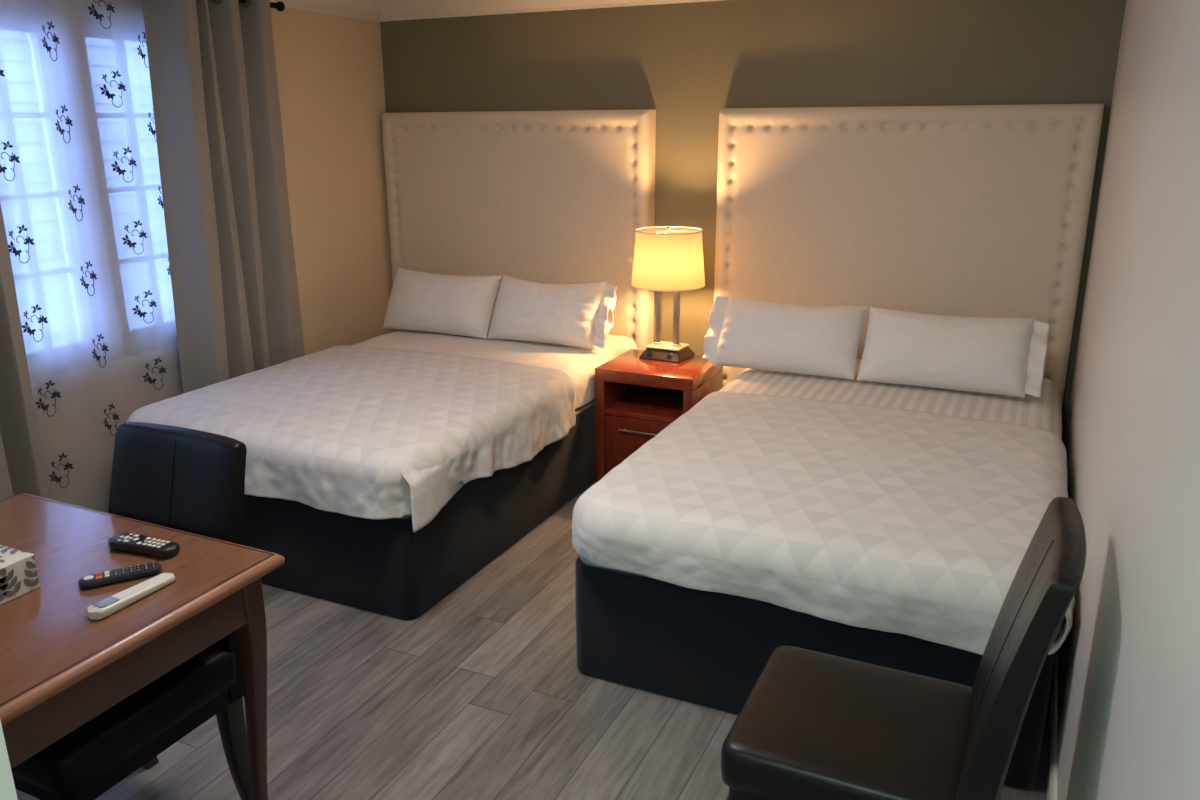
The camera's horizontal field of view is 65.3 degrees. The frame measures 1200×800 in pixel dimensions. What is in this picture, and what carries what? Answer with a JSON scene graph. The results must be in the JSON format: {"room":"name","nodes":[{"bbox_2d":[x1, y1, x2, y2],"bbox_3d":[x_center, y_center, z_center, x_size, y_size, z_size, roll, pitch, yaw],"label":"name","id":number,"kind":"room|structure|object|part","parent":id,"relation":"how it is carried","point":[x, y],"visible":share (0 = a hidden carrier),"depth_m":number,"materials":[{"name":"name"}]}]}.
{"room":"hotel room","nodes":[
{"label":"hotel room","id":0,"kind":"room"},
{"bbox_2d":[0,720,17,799],"bbox_3d":[-2.342,0.394,0.515,2.740,2.375,2.280,7,18,24],"label":"wall","id":1,"kind":"structure","parent":0,"point":[7,787],"depth_m":0.98,"materials":[{"name":"paint"}]},
{"bbox_2d":[270,8,395,354],"bbox_3d":[-2.166,-0.587,3.827,0.120,2.375,4.120,7,18,24],"label":"wall","id":2,"kind":"structure","parent":0,"point":[330,76],"depth_m":5.11,"materials":[{"name":"beige paint"}]},
{"bbox_2d":[238,0,284,10],"bbox_3d":[-2.014,-1.592,3.541,0.197,0.043,2.113,7,18,24],"label":"curtain rod","id":3,"kind":"object","parent":2,"relation":"attached to","point":[279,5],"visible":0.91,"depth_m":4.38,"materials":[{"name":"black metal"}]},
{"bbox_2d":[0,203,52,499],"bbox_3d":[-2.241,-0.371,3.210,0.151,2.252,0.495,7,18,24],"label":"curtain","id":4,"kind":"object","parent":3,"relation":"hanging from","point":[23,469],"visible":0.62,"depth_m":3.44,"materials":[{"name":"beige fabric"}]},
{"bbox_2d":[0,0,183,512],"bbox_3d":[-2.085,-0.504,3.759,0.023,2.174,0.988,7,18,24],"label":"sheer curtain","id":5,"kind":"object","parent":3,"relation":"hanging from","point":[81,200],"visible":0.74,"depth_m":3.76,"materials":[{"name":"white fabric"}]},
{"bbox_2d":[142,0,304,392],"bbox_3d":[-1.679,-0.713,4.355,0.152,2.252,0.706,7,18,24],"label":"curtain","id":6,"kind":"object","parent":3,"relation":"hanging from","point":[212,63],"visible":0.77,"depth_m":4.21,"materials":[{"name":"beige fabric"}]},
{"bbox_2d":[270,0,381,21],"bbox_3d":[-2.073,-1.654,3.462,0.100,0.123,4.120,7,18,24],"label":"trim","id":7,"kind":"structure","parent":2,"relation":"attached to","point":[360,9],"depth_m":4.95,"materials":[{"name":"white paint"}]},
{"bbox_2d":[16,480,1048,799],"bbox_3d":[-0.905,1.117,2.402,3.962,0.100,6.640,7,18,24],"label":"floor","id":8,"kind":"structure","parent":0,"point":[483,694],"depth_m":2.80,"materials":[{"name":"grey wood"}]},
{"bbox_2d":[11,422,252,799],"bbox_3d":[-1.154,0.614,2.226,0.454,0.967,0.615,7,18,24],"label":"dining chair","id":9,"kind":"object","parent":8,"relation":"on","point":[179,478],"visible":0.58,"depth_m":2.24,"materials":[{"name":"black leather"}]},
{"bbox_3d":[-1.183,0.674,2.179,0.454,0.102,0.479,7,18,24],"label":"seat","id":10,"kind":"part","parent":9,"relation":"part of","materials":[{"name":"black leather"}]},
{"bbox_3d":[-1.258,0.850,2.529,0.047,0.345,0.082,7,18,24],"label":"leg","id":11,"kind":"part","parent":9,"relation":"part of","materials":[{"name":"black wood"}]},
{"bbox_3d":[-1.062,0.395,2.367,0.438,0.627,0.178,7,18,24],"label":"backrest","id":12,"kind":"part","parent":9,"relation":"part of","materials":[{"name":"black leather"}]},
{"bbox_3d":[-0.912,0.893,2.373,0.047,0.345,0.082,7,18,24],"label":"leg","id":13,"kind":"part","parent":9,"relation":"part of","materials":[{"name":"black wood"}]},
{"bbox_2d":[0,493,284,799],"bbox_3d":[-1.334,0.783,2.024,0.922,0.760,0.952,7,18,24],"label":"table","id":14,"kind":"object","parent":8,"relation":"on","point":[61,668],"visible":0.85,"depth_m":1.96,"materials":[{"name":"red wood"}]},
{"bbox_2d":[0,545,39,604],"bbox_3d":[-1.286,0.382,1.899,0.116,0.078,0.232,7,18,24],"label":"tissue box","id":15,"kind":"object","parent":14,"relation":"on","point":[19,576],"visible":1,"depth_m":1.94,"materials":[{"name":"white cardboard"}]},
{"bbox_2d":[78,561,161,588],"bbox_3d":[-1.032,0.376,2.016,0.160,0.019,0.041,-9,19,-27],"label":"remote control","id":16,"kind":"object","parent":14,"relation":"on","point":[153,568],"visible":1,"depth_m":2.00,"materials":[{"name":"black plastic"}]},
{"bbox_2d":[86,573,174,619],"bbox_3d":[-0.964,0.399,1.933,0.045,0.021,0.195,8,18,26],"label":"remote control","id":17,"kind":"object","parent":14,"relation":"on","point":[103,608],"visible":1,"depth_m":1.91,"materials":[{"name":"white plastic"}]},
{"bbox_2d":[108,532,179,558],"bbox_3d":[-1.049,0.333,2.152,0.187,0.025,0.056,6,18,20],"label":"remote control","id":18,"kind":"object","parent":14,"relation":"on","point":[125,542],"visible":1,"depth_m":2.13,"materials":[{"name":"black plastic"}]},
{"bbox_3d":[-0.808,0.737,2.220,0.061,0.730,0.061,7,18,24],"label":"leg","id":19,"kind":"part","parent":14,"relation":"part of","materials":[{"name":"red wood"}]},
{"bbox_2d":[244,399,595,619],"bbox_3d":[-0.841,0.167,4.398,1.356,0.582,2.046,7,18,24],"label":"bed","id":20,"kind":"object","parent":8,"relation":"on","point":[381,566],"visible":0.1,"depth_m":3.48,"materials":[{"name":"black fabric"}]},
{"bbox_2d":[126,345,575,531],"bbox_3d":[-1.017,0.080,3.955,1.462,0.281,1.298,7,18,24],"label":"bedspread","id":21,"kind":"object","parent":20,"relation":"on","point":[374,433],"visible":0.86,"depth_m":3.60,"materials":[{"name":"white fabric"}]},
{"bbox_2d":[351,323,637,409],"bbox_3d":[-0.588,-0.210,4.860,1.364,0.201,0.841,7,18,24],"label":"sheet","id":22,"kind":"object","parent":20,"relation":"on","point":[580,363],"visible":0.43,"depth_m":4.66,"materials":[{"name":"white fabric"}]},
{"bbox_2d":[383,268,501,338],"bbox_3d":[-0.852,-0.523,5.018,0.665,0.312,0.254,7,18,24],"label":"pillow","id":23,"kind":"object","parent":22,"relation":"on","point":[463,305],"visible":1,"depth_m":4.91,"materials":[{"name":"white fabric"}]},
{"bbox_2d":[488,274,616,348],"bbox_3d":[-0.249,-0.449,4.732,0.662,0.312,0.249,7,18,24],"label":"pillow","id":24,"kind":"object","parent":22,"relation":"on","point":[578,315],"visible":1,"depth_m":4.64,"materials":[{"name":"white fabric"}]},
{"bbox_2d":[595,349,722,482],"bbox_3d":[0.288,0.105,4.595,0.494,0.583,0.458,7,18,24],"label":"nightstand","id":25,"kind":"object","parent":8,"relation":"on","point":[636,398],"visible":0.49,"depth_m":4.47,"materials":[{"name":"brown wood"}]},
{"bbox_3d":[0.091,0.104,4.704,0.048,0.525,0.435,7,18,24],"label":"panel","id":26,"kind":"part","parent":25,"relation":"part of","materials":[{"name":"brown wood"}]},
{"bbox_3d":[0.196,0.152,4.405,0.230,0.009,0.026,7,18,24],"label":"handle","id":27,"kind":"part","parent":25,"relation":"part of","materials":[{"name":"silver metal"}]},
{"bbox_3d":[0.206,0.227,4.448,0.392,0.282,0.020,7,18,24],"label":"drawer","id":28,"kind":"part","parent":25,"relation":"part of","materials":[{"name":"brown wood"}]},
{"bbox_2d":[605,388,682,422],"bbox_3d":[0.290,0.025,4.577,0.398,0.025,0.416,7,18,24],"label":"shelf","id":29,"kind":"object","parent":25,"relation":"attached to","point":[634,405],"depth_m":4.51,"materials":[{"name":"brown wood"}]},
{"bbox_3d":[0.382,0.056,4.788,0.398,0.485,0.013,7,18,24],"label":"panel","id":30,"kind":"part","parent":25,"relation":"part of","materials":[{"name":"brown wood"}]},
{"bbox_2d":[631,226,704,362],"bbox_3d":[0.331,-0.523,4.563,0.360,0.638,0.360,8,19,27],"label":"table lamp","id":31,"kind":"object","parent":25,"relation":"on","point":[666,258],"visible":1,"depth_m":4.41,"materials":[{"name":"cream fabric shade"},{"name":"dark brushed steel"},{"name":"brushed steel"}]},
{"bbox_3d":[0.333,-0.269,4.638,0.178,0.007,0.142,8,19,27],"label":"plate","id":32,"kind":"part","parent":31,"relation":"part of","materials":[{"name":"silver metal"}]},
{"bbox_3d":[0.331,-0.560,4.553,0.360,0.006,0.360,8,19,27],"label":"shade trim","id":33,"kind":"part","parent":31,"relation":"part of","materials":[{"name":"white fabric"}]},
{"bbox_3d":[0.330,-0.684,4.516,0.356,0.263,0.356,8,19,27],"label":"lamp shade","id":34,"kind":"part","parent":31,"relation":"part of","materials":[{"name":"white"}]},
{"bbox_3d":[0.329,-0.810,4.479,0.317,0.006,0.317,8,19,27],"label":"shade trim","id":35,"kind":"part","parent":31,"relation":"part of","materials":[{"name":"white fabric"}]},
{"bbox_3d":[0.494,0.155,4.522,0.048,0.525,0.435,7,18,24],"label":"panel","id":36,"kind":"part","parent":25,"relation":"part of","materials":[{"name":"brown wood"}]},
{"bbox_2d":[575,555,1053,787],"bbox_3d":[0.967,0.403,3.557,1.365,0.582,2.088,7,18,24],"label":"bed","id":37,"kind":"object","parent":8,"relation":"on","point":[705,648],"visible":0.16,"depth_m":2.76,"materials":[{"name":"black fabric"}]},
{"bbox_2d":[572,391,1074,654],"bbox_3d":[0.776,0.303,3.103,1.423,0.236,1.325,7,18,24],"label":"bedspread","id":38,"kind":"object","parent":37,"relation":"on","point":[917,524],"visible":0.83,"depth_m":2.74,"materials":[{"name":"white fabric"}]},
{"bbox_2d":[719,359,1061,440],"bbox_3d":[1.227,0.024,4.038,1.388,0.194,0.842,7,18,24],"label":"sheet","id":39,"kind":"object","parent":37,"relation":"on","point":[1044,412],"visible":0.44,"depth_m":3.85,"materials":[{"name":"white fabric"}]},
{"bbox_2d":[703,295,866,379],"bbox_3d":[0.816,-0.284,4.198,0.692,0.297,0.266,7,18,24],"label":"pillow","id":40,"kind":"object","parent":39,"relation":"on","point":[742,333],"visible":1,"depth_m":4.11,"materials":[{"name":"white fabric"}]},
{"bbox_2d":[857,306,1048,397],"bbox_3d":[1.462,-0.202,3.906,0.718,0.296,0.261,7,18,24],"label":"pillow","id":41,"kind":"object","parent":39,"relation":"on","point":[1000,356],"visible":1,"depth_m":3.82,"materials":[{"name":"white fabric"}]},
{"bbox_2d":[721,497,1085,799],"bbox_3d":[0.612,0.678,1.970,0.615,0.967,0.454,7,18,24],"label":"dining chair","id":42,"kind":"object","parent":8,"relation":"on","point":[813,725],"visible":1,"depth_m":1.88,"materials":[{"name":"brown leather"}]},
{"bbox_3d":[0.551,0.713,2.011,0.479,0.102,0.454,7,18,24],"label":"seat","id":43,"kind":"part","parent":42,"relation":"part of","materials":[{"name":"brown leather"}]},
{"bbox_3d":[0.809,0.540,1.832,0.178,0.627,0.438,7,18,24],"label":"backrest","id":44,"kind":"part","parent":42,"relation":"part of","materials":[{"name":"brown leather"}]},
{"bbox_2d":[380,0,1125,442],"bbox_3d":[0.475,-0.915,4.878,3.962,2.375,0.120,7,18,24],"label":"wall","id":45,"kind":"structure","parent":0,"point":[691,61],"depth_m":4.52,"materials":[{"name":"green paint"}]},
{"bbox_2d":[381,109,655,349],"bbox_3d":[-0.482,-0.729,5.266,1.650,1.710,0.112,7,18,24],"label":"headboard","id":46,"kind":"object","parent":45,"relation":"attached to","point":[561,196],"visible":0.66,"depth_m":5.06,"materials":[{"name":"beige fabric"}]},
{"bbox_2d":[380,0,721,21],"bbox_3d":[0.421,-1.966,4.463,3.722,0.123,0.100,7,18,24],"label":"trim","id":47,"kind":"structure","parent":45,"relation":"attached to","point":[391,10],"depth_m":4.95,"materials":[{"name":"white paint"}]},
{"bbox_2d":[714,104,1103,403],"bbox_3d":[1.337,-0.497,4.442,1.650,1.710,0.112,7,18,24],"label":"headboard","id":48,"kind":"object","parent":45,"relation":"attached to","point":[950,210],"visible":0.6,"depth_m":4.24,"materials":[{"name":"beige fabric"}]},
{"bbox_2d":[1057,0,1199,799],"bbox_3d":[0.826,0.151,1.264,0.120,2.375,6.400,7,18,24],"label":"wall","id":49,"kind":"structure","parent":0,"point":[1128,722],"depth_m":1.65,"materials":[{"name":"paint"}]},
{"bbox_2d":[1047,650,1057,799],"bbox_3d":[0.772,1.238,1.615,0.014,0.092,6.400,7,18,24],"label":"baseboard","id":50,"kind":"structure","parent":49,"relation":"attached to","point":[1053,693],"depth_m":2.59,"materials":[{"name":"white paint"}]}
]}

